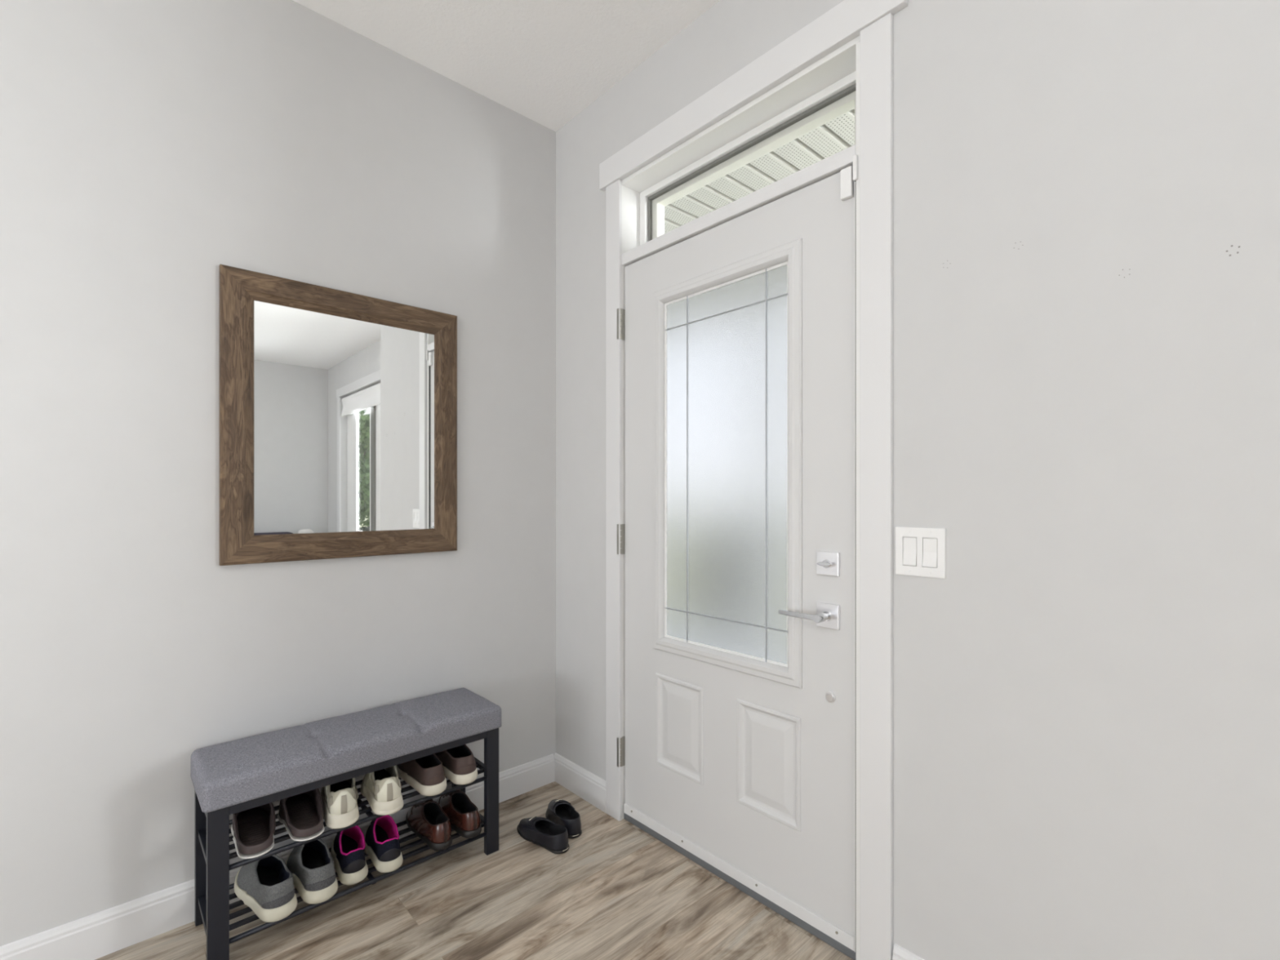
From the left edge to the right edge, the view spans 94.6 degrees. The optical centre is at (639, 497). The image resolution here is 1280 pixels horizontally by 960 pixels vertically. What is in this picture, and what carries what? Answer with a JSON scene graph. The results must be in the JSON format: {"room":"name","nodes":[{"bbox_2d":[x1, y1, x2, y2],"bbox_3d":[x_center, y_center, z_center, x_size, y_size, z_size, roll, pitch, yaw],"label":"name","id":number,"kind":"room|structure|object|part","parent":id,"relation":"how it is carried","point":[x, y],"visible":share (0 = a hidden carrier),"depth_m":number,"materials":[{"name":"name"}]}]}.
{"room":"entryway","nodes":[
{"label":"entryway","id":0,"kind":"room"},
{"bbox_2d":[0,0,555,946],"bbox_3d":[-2.568,-0.178,0.591,6.160,2.740,0.160,0,0,-42],"label":"wall","id":1,"kind":"structure","parent":0,"point":[148,147],"depth_m":1.68,"materials":[{"name":"white paint"}]},
{"bbox_2d":[0,753,555,959],"bbox_3d":[-2.574,1.136,0.468,5.986,0.112,0.014,0,0,-42],"label":"baseboard","id":2,"kind":"structure","parent":1,"relation":"attached to","point":[100,934],"depth_m":1.59,"materials":[{"name":"white paint"}]},
{"bbox_2d":[218,263,457,565],"bbox_3d":[-0.946,-0.238,1.945,0.720,0.868,0.022,0,0,-42],"label":"wall mirror","id":3,"kind":"object","parent":1,"relation":"attached to","point":[338,409],"visible":1,"depth_m":1.90,"materials":[{"name":"brown wood"}]},
{"bbox_3d":[-1.181,-0.238,1.731,0.084,0.868,0.022,0,0,-42],"label":"frame rail","id":4,"kind":"part","parent":3,"relation":"part of","materials":[{"name":"brown wood"}]},
{"bbox_3d":[-0.946,0.154,1.945,0.720,0.084,0.022,0,0,-42],"label":"frame rail","id":5,"kind":"part","parent":3,"relation":"part of","materials":[{"name":"brown wood"}]},
{"bbox_3d":[-0.946,-0.630,1.945,0.720,0.084,0.022,0,0,-42],"label":"frame rail","id":6,"kind":"part","parent":3,"relation":"part of","materials":[{"name":"brown wood"}]},
{"bbox_2d":[253,300,434,535],"bbox_3d":[-0.950,-0.238,1.949,0.558,0.706,0.010,0,0,-42],"label":"mirror glass","id":7,"kind":"object","parent":3,"relation":"on","point":[344,401],"depth_m":1.92,"materials":[{"name":"white"}]},
{"bbox_3d":[-0.711,-0.238,2.159,0.084,0.868,0.022,0,0,-42],"label":"frame rail","id":8,"kind":"part","parent":3,"relation":"part of","materials":[{"name":"brown wood"}]},
{"bbox_2d":[304,874,336,891],"bbox_3d":[-0.888,1.072,1.646,0.079,0.028,0.040,0,0,-39],"label":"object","id":9,"kind":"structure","parent":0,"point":[321,885],"depth_m":1.63,"materials":[{"name":"grey fabric"}]},
{"bbox_2d":[342,859,365,873],"bbox_3d":[-0.828,1.070,1.718,0.061,0.037,0.022,0,0,-38],"label":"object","id":10,"kind":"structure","parent":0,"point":[357,865],"depth_m":1.71,"materials":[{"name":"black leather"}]},
{"bbox_2d":[379,848,400,862],"bbox_3d":[-0.748,1.070,1.772,0.061,0.037,0.022,0,0,-34],"label":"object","id":11,"kind":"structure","parent":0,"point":[393,854],"depth_m":1.76,"materials":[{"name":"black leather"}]},
{"bbox_2d":[94,781,853,959],"bbox_3d":[-0.416,1.252,-1.442,6.920,0.120,6.065,0,0,-42],"label":"floor","id":12,"kind":"structure","parent":0,"point":[618,891],"depth_m":1.70,"materials":[{"name":"brown wood"}]},
{"bbox_2d":[190,687,501,959],"bbox_3d":[-0.861,0.943,1.825,0.822,0.499,0.284,0,0,-42],"label":"bench","id":13,"kind":"object","parent":12,"relation":"on","point":[228,778],"visible":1,"depth_m":1.67,"materials":[{"name":"grey fabric"}]},
{"bbox_3d":[-1.225,0.984,1.663,0.045,0.416,0.022,0,0,-42],"label":"leg","id":14,"kind":"part","parent":13,"relation":"part of","materials":[{"name":"black metal"}]},
{"bbox_3d":[-1.148,1.122,1.565,0.016,0.016,0.226,0,0,-42],"label":"rail","id":15,"kind":"part","parent":13,"relation":"part of","materials":[{"name":"black metal"}]},
{"bbox_3d":[-1.148,0.936,1.565,0.016,0.016,0.226,0,0,-42],"label":"rail","id":16,"kind":"part","parent":13,"relation":"part of","materials":[{"name":"black metal"}]},
{"bbox_3d":[-1.058,0.984,1.480,0.045,0.416,0.022,0,0,-42],"label":"leg","id":17,"kind":"part","parent":13,"relation":"part of","materials":[{"name":"black metal"}]},
{"bbox_2d":[231,802,275,858],"bbox_3d":[-1.068,0.885,1.639,0.105,0.088,0.274,0,0,-39],"label":"slipper","id":18,"kind":"object","parent":13,"relation":"on","point":[252,830],"visible":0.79,"depth_m":1.61,"materials":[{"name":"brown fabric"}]},
{"bbox_2d":[234,853,297,922],"bbox_3d":[-1.047,1.060,1.658,0.290,0.112,0.116,0,0,38],"label":"sneaker","id":19,"kind":"object","parent":13,"relation":"on","point":[265,885],"visible":0.95,"depth_m":1.60,"materials":[{"name":"grey fabric"}]},
{"bbox_2d":[261,888,294,909],"bbox_3d":[-0.961,1.072,1.579,0.040,0.028,0.079,0,0,38],"label":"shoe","id":20,"kind":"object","parent":19,"relation":"on","point":[282,900],"depth_m":1.56,"materials":[{"name":"grey fabric"}]},
{"bbox_3d":[-0.945,0.936,1.916,0.710,0.013,0.013,0,0,-42],"label":"rail","id":21,"kind":"part","parent":13,"relation":"part of","materials":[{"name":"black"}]},
{"bbox_2d":[277,788,324,841],"bbox_3d":[-0.984,0.885,1.709,0.105,0.088,0.274,0,0,-35],"label":"slipper","id":22,"kind":"object","parent":13,"relation":"on","point":[301,815],"visible":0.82,"depth_m":1.69,"materials":[{"name":"brown fabric"}]},
{"bbox_2d":[285,838,337,904],"bbox_3d":[-0.969,1.060,1.730,0.116,0.112,0.290,0,0,-39],"label":"sneaker","id":23,"kind":"object","parent":13,"relation":"on","point":[311,864],"visible":0.91,"depth_m":1.66,"materials":[{"name":"grey fabric"}]},
{"bbox_3d":[-0.945,1.122,1.916,0.710,0.013,0.013,0,0,-42],"label":"rail","id":24,"kind":"part","parent":13,"relation":"part of","materials":[{"name":"black metal"}]},
{"bbox_2d":[320,777,359,828],"bbox_3d":[-0.903,0.863,1.782,0.107,0.134,0.285,0,0,-34],"label":"sneaker","id":25,"kind":"object","parent":13,"relation":"on","point":[340,799],"visible":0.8,"depth_m":1.68,"materials":[{"name":"beige"}]},
{"bbox_3d":[-0.880,0.864,1.676,0.034,0.035,0.009,0,0,41],"label":"panel","id":26,"kind":"part","parent":25,"relation":"part of","materials":[{"name":"beige fabric"}]},
{"bbox_3d":[-0.826,0.864,1.712,0.008,0.035,0.035,0,0,-18],"label":"panel","id":27,"kind":"part","parent":25,"relation":"part of","materials":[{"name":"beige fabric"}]},
{"bbox_3d":[-0.863,0.788,1.825,0.800,0.024,0.270,0,0,-42],"label":"frame","id":28,"kind":"part","parent":13,"relation":"part of","materials":[{"name":"black metal"}]},
{"bbox_2d":[190,687,501,812],"bbox_3d":[-0.861,0.734,1.825,0.822,0.081,0.284,0,0,-42],"label":"seat cushion","id":29,"kind":"object","parent":13,"relation":"on","point":[226,776],"depth_m":1.70,"materials":[{"name":"grey fabric"}]},
{"bbox_2d":[330,825,368,884],"bbox_3d":[-0.890,1.050,1.808,0.091,0.130,0.258,0,0,-38],"label":"sneaker","id":30,"kind":"object","parent":13,"relation":"on","point":[348,846],"visible":0.88,"depth_m":1.74,"materials":[{"name":"black fabric"}]},
{"bbox_3d":[-0.856,1.020,1.758,0.068,0.044,0.104,0,0,-38],"label":"collar trim","id":31,"kind":"part","parent":30,"relation":"part of","materials":[{"name":"pink fabric"}]},
{"bbox_3d":[-0.777,1.122,1.732,0.710,0.013,0.013,0,0,-42],"label":"rail","id":32,"kind":"part","parent":13,"relation":"part of","materials":[{"name":"black metal"}]},
{"bbox_3d":[-0.777,0.936,1.732,0.710,0.013,0.013,0,0,-42],"label":"rail","id":33,"kind":"part","parent":13,"relation":"part of","materials":[{"name":"black metal"}]},
{"bbox_2d":[360,764,404,815],"bbox_3d":[-0.810,0.863,1.847,0.107,0.134,0.285,0,0,-30],"label":"sneaker","id":34,"kind":"object","parent":13,"relation":"on","point":[382,788],"visible":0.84,"depth_m":1.75,"materials":[{"name":"beige"}]},
{"bbox_3d":[-0.780,0.864,1.748,0.035,0.035,0.008,0,0,43],"label":"panel","id":35,"kind":"part","parent":34,"relation":"part of","materials":[{"name":"beige fabric"}]},
{"bbox_2d":[376,778,400,801],"bbox_3d":[-0.741,0.864,1.747,0.067,0.064,0.023,0,0,-30],"label":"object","id":36,"kind":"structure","parent":34,"relation":"on","point":[381,796],"depth_m":1.74,"materials":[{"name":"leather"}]},
{"bbox_2d":[364,814,403,872],"bbox_3d":[-0.816,1.050,1.858,0.091,0.130,0.259,0,0,-34],"label":"sneaker","id":37,"kind":"object","parent":13,"relation":"on","point":[381,837],"visible":0.91,"depth_m":1.79,"materials":[{"name":"black fabric"}]},
{"bbox_3d":[-0.778,1.020,1.811,0.068,0.044,0.104,0,0,-34],"label":"collar trim","id":38,"kind":"part","parent":37,"relation":"part of","materials":[{"name":"pink fabric"}]},
{"bbox_2d":[395,753,446,795],"bbox_3d":[-0.725,0.871,1.952,0.295,0.118,0.112,0,0,45],"label":"sneaker","id":39,"kind":"object","parent":13,"relation":"on","point":[426,775],"visible":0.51,"depth_m":1.87,"materials":[{"name":"brown leather"}]},
{"bbox_2d":[423,773,444,786],"bbox_3d":[-0.641,0.885,1.857,0.025,0.030,0.071,0,0,45],"label":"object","id":40,"kind":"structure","parent":39,"relation":"on","point":[438,779],"depth_m":1.84,"materials":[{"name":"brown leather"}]},
{"bbox_2d":[405,799,452,850],"bbox_3d":[-0.705,1.060,1.975,0.090,0.110,0.286,0,0,-44],"label":"shoe","id":41,"kind":"object","parent":13,"relation":"on","point":[427,820],"visible":0.99,"depth_m":1.93,"materials":[{"name":"brown leather"}]},
{"bbox_3d":[-0.666,1.031,1.926,0.067,0.030,0.134,0,0,-44],"label":"collar trim","id":42,"kind":"part","parent":41,"relation":"part of","materials":[{"name":"brown leather"}]},
{"bbox_2d":[435,744,477,785],"bbox_3d":[-0.648,0.871,2.022,0.112,0.118,0.295,0,0,-37],"label":"sneaker","id":43,"kind":"object","parent":13,"relation":"on","point":[459,764],"visible":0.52,"depth_m":1.93,"materials":[{"name":"brown leather"}]},
{"bbox_2d":[455,764,475,774],"bbox_3d":[-0.564,0.885,1.927,0.071,0.030,0.025,0,0,-37],"label":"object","id":44,"kind":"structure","parent":43,"relation":"on","point":[468,769],"depth_m":1.91,"materials":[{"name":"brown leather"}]},
{"bbox_3d":[-0.667,0.984,2.171,0.045,0.416,0.022,0,0,-42],"label":"leg","id":45,"kind":"part","parent":13,"relation":"part of","materials":[{"name":"black metal"}]},
{"bbox_2d":[435,789,481,838],"bbox_3d":[-0.640,1.060,2.034,0.090,0.110,0.286,0,0,-41],"label":"shoe","id":46,"kind":"object","parent":13,"relation":"on","point":[464,815],"visible":0.93,"depth_m":1.98,"materials":[{"name":"brown leather"}]},
{"bbox_3d":[-0.594,1.031,1.992,0.067,0.030,0.134,0,0,-41],"label":"collar trim","id":47,"kind":"part","parent":46,"relation":"part of","materials":[{"name":"brown leather"}]},
{"bbox_3d":[-0.577,0.936,2.086,0.016,0.016,0.226,0,0,-42],"label":"rail","id":48,"kind":"part","parent":13,"relation":"part of","materials":[{"name":"black metal"}]},
{"bbox_3d":[-0.577,1.122,2.086,0.016,0.016,0.226,0,0,-42],"label":"rail","id":49,"kind":"part","parent":13,"relation":"part of","materials":[{"name":"black metal"}]},
{"bbox_3d":[-0.500,0.984,1.988,0.045,0.416,0.022,0,0,-42],"label":"leg","id":50,"kind":"part","parent":13,"relation":"part of","materials":[{"name":"black metal"}]},
{"bbox_2d":[516,816,569,853],"bbox_3d":[-0.338,1.160,2.065,0.247,0.064,0.093,0,0,38],"label":"loafer","id":51,"kind":"object","parent":12,"relation":"on","point":[542,832],"visible":1,"depth_m":2.04,"materials":[{"name":"black leather"}]},
{"bbox_2d":[545,799,582,838],"bbox_3d":[-0.286,1.160,2.169,0.093,0.064,0.247,0,0,-25],"label":"loafer","id":52,"kind":"object","parent":12,"relation":"on","point":[560,811],"visible":0.92,"depth_m":2.16,"materials":[{"name":"black leather"}]},
{"bbox_2d":[292,0,719,131],"bbox_3d":[-0.416,-1.618,-1.442,6.920,0.140,6.065,0,0,-42],"label":"ceiling","id":53,"kind":"structure","parent":0,"point":[544,61],"depth_m":1.98,"materials":[{"name":"white paint"}]},
{"bbox_2d":[555,0,1279,959],"bbox_3d":[0.426,-0.178,1.760,0.160,2.740,2.148,0,0,-42],"label":"wall","id":54,"kind":"structure","parent":0,"point":[1086,699],"depth_m":1.18,"materials":[{"name":"white paint"}]},
{"bbox_2d":[554,752,605,813],"bbox_3d":[-0.243,1.136,2.365,0.014,0.112,0.352,0,0,-42],"label":"baseboard","id":55,"kind":"structure","parent":54,"relation":"attached to","point":[585,784],"depth_m":2.35,"materials":[{"name":"white paint"}]},
{"bbox_2d":[605,179,622,821],"bbox_3d":[-0.098,0.010,2.206,0.014,2.364,0.079,0,0,-42],"label":"trim","id":56,"kind":"structure","parent":54,"relation":"attached to","point":[614,191],"depth_m":2.20,"materials":[{"name":"white paint"}]},
{"bbox_2d":[617,165,854,951],"bbox_3d":[0.237,0.155,1.851,0.106,2.020,0.918,0,0,-42],"label":"door","id":57,"kind":"structure","parent":54,"relation":"in","point":[737,535],"depth_m":1.77,"materials":[{"name":"white paint"}]},
{"bbox_3d":[0.140,0.770,1.991,0.034,0.316,0.220,0,0,-42],"label":"panel","id":58,"kind":"part","parent":57,"relation":"part of","materials":[{"name":"white paint"}]},
{"bbox_3d":[0.265,-0.094,1.854,0.006,1.192,0.528,0,0,-42],"label":"obscured glass","id":59,"kind":"part","parent":57,"relation":"part of","materials":[{"name":"white glass"}]},
{"bbox_3d":[0.250,-0.095,1.851,0.028,1.243,0.592,0,0,-42],"label":"lite frame","id":60,"kind":"part","parent":57,"relation":"part of","materials":[{"name":"white paint"}]},
{"bbox_3d":[0.380,0.770,1.728,0.034,0.316,0.222,0,0,-42],"label":"panel","id":61,"kind":"part","parent":57,"relation":"part of","materials":[{"name":"white paint"}]},
{"bbox_3d":[0.427,0.315,1.580,0.012,0.015,0.132,0,0,-41],"label":"lever","id":62,"kind":"part","parent":57,"relation":"part of","materials":[{"name":"silver metal"}]},
{"bbox_2d":[622,144,855,266],"bbox_3d":[0.300,-0.881,1.899,0.160,0.042,0.917,0,0,-42],"label":"trim","id":63,"kind":"structure","parent":54,"relation":"attached to","point":[830,166],"depth_m":1.76,"materials":[{"name":"white paint"}]},
{"bbox_2d":[623,813,855,959],"bbox_3d":[0.315,1.180,1.912,0.180,0.024,0.917,0,0,-42],"label":"threshold","id":64,"kind":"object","parent":54,"relation":"attached to","point":[832,942],"depth_m":1.76,"materials":[{"name":"grey metal"}]},
{"bbox_2d":[622,35,859,959],"bbox_3d":[0.300,0.006,1.899,0.160,2.372,0.957,0,0,-42],"label":"trim","id":65,"kind":"structure","parent":54,"relation":"attached to","point":[844,60],"depth_m":1.85,"materials":[{"name":"white wood"}]},
{"bbox_2d":[640,71,855,244],"bbox_3d":[0.333,-1.030,1.929,0.070,0.256,0.917,0,0,-42],"label":"window","id":66,"kind":"structure","parent":54,"relation":"in","point":[838,98],"depth_m":1.90,"materials":[{"name":"white plastic"}]},
{"bbox_2d":[599,0,907,191],"bbox_3d":[0.242,-1.221,1.827,0.021,0.098,1.156,0,0,-42],"label":"trim","id":67,"kind":"structure","parent":54,"relation":"attached to","point":[844,22],"depth_m":1.72,"materials":[{"name":"white paint"}]},
{"bbox_2d":[854,181,855,952],"bbox_3d":[0.550,0.177,1.510,0.002,1.970,0.002,0,0,-42],"label":"weatherstrip","id":68,"kind":"structure","parent":54,"relation":"attached to","point":[855,181],"depth_m":1.51,"materials":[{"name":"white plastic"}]},
{"bbox_2d":[853,154,857,181],"bbox_3d":[0.548,-0.839,1.502,0.008,0.062,0.011,0,0,-42],"label":"magnet","id":69,"kind":"object","parent":54,"relation":"attached to","point":[855,157],"visible":1,"depth_m":1.50,"materials":[{"name":"white plastic"}]},
{"bbox_2d":[859,13,893,959],"bbox_3d":[0.583,0.010,1.459,0.014,2.364,0.079,0,0,-42],"label":"trim","id":70,"kind":"structure","parent":54,"relation":"attached to","point":[876,40],"depth_m":1.45,"materials":[{"name":"white paint"}]},
{"bbox_2d":[892,942,924,959],"bbox_3d":[0.849,1.136,1.167,0.014,0.112,0.702,0,0,-42],"label":"baseboard","id":71,"kind":"structure","parent":54,"relation":"attached to","point":[900,953],"depth_m":1.41,"materials":[{"name":"white paint"}]},
{"bbox_2d":[895,526,946,578],"bbox_3d":[0.656,0.128,1.384,0.007,0.114,0.114,0,0,-42],"label":"light switch","id":72,"kind":"object","parent":54,"relation":"attached to","point":[921,552],"visible":1,"depth_m":1.38,"materials":[{"name":"white plastic"}]},
{"bbox_3d":[0.285,-1.650,3.771,2.339,0.196,4.986,0,0,-42],"label":"porch roof","id":73,"kind":"structure","parent":0,"visible":0},
{"bbox_2d":[664,108,854,233],"bbox_3d":[0.689,-1.530,3.179,2.139,0.045,3.500,0,0,-42],"label":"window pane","id":74,"kind":"structure","parent":73,"relation":"attached to","point":[836,135],"depth_m":2.73,"materials":[{"name":"grey"}]},
{"bbox_3d":[0.394,-1.530,3.502,2.139,0.044,0.125,0,0,-42],"label":"panel","id":75,"kind":"part","parent":74,"relation":"part of","materials":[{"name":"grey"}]},
{"bbox_3d":[0.479,-1.530,3.410,2.139,0.044,0.125,0,0,-42],"label":"panel","id":76,"kind":"part","parent":74,"relation":"part of","materials":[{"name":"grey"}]},
{"bbox_3d":[0.563,-1.530,3.317,2.139,0.044,0.125,0,0,-42],"label":"panel","id":77,"kind":"part","parent":74,"relation":"part of","materials":[{"name":"grey"}]},
{"bbox_3d":[0.647,-1.530,3.225,2.139,0.044,0.125,0,0,-42],"label":"panel","id":78,"kind":"part","parent":74,"relation":"part of","materials":[{"name":"grey"}]},
{"bbox_3d":[0.731,-1.530,3.133,2.139,0.044,0.125,0,0,-42],"label":"panel","id":79,"kind":"part","parent":74,"relation":"part of","materials":[{"name":"grey"}]},
{"bbox_3d":[0.816,-1.530,3.040,2.139,0.044,0.125,0,0,-42],"label":"panel","id":80,"kind":"part","parent":74,"relation":"part of","materials":[{"name":"grey"}]},
{"bbox_3d":[0.900,-1.530,2.948,2.139,0.044,0.125,0,0,-42],"label":"panel","id":81,"kind":"part","parent":74,"relation":"part of","materials":[{"name":"grey"}]},
{"bbox_3d":[0.984,-1.530,2.856,2.139,0.044,0.125,0,0,-42],"label":"panel","id":82,"kind":"part","parent":74,"relation":"part of","materials":[{"name":"grey"}]},
{"bbox_3d":[1.068,-1.530,2.763,2.139,0.044,0.125,0,0,-42],"label":"panel","id":83,"kind":"part","parent":74,"relation":"part of","materials":[{"name":"grey"}]},
{"bbox_3d":[1.153,-1.530,2.671,2.139,0.044,0.125,0,0,-42],"label":"panel","id":84,"kind":"part","parent":74,"relation":"part of","materials":[{"name":"grey"}]}
]}

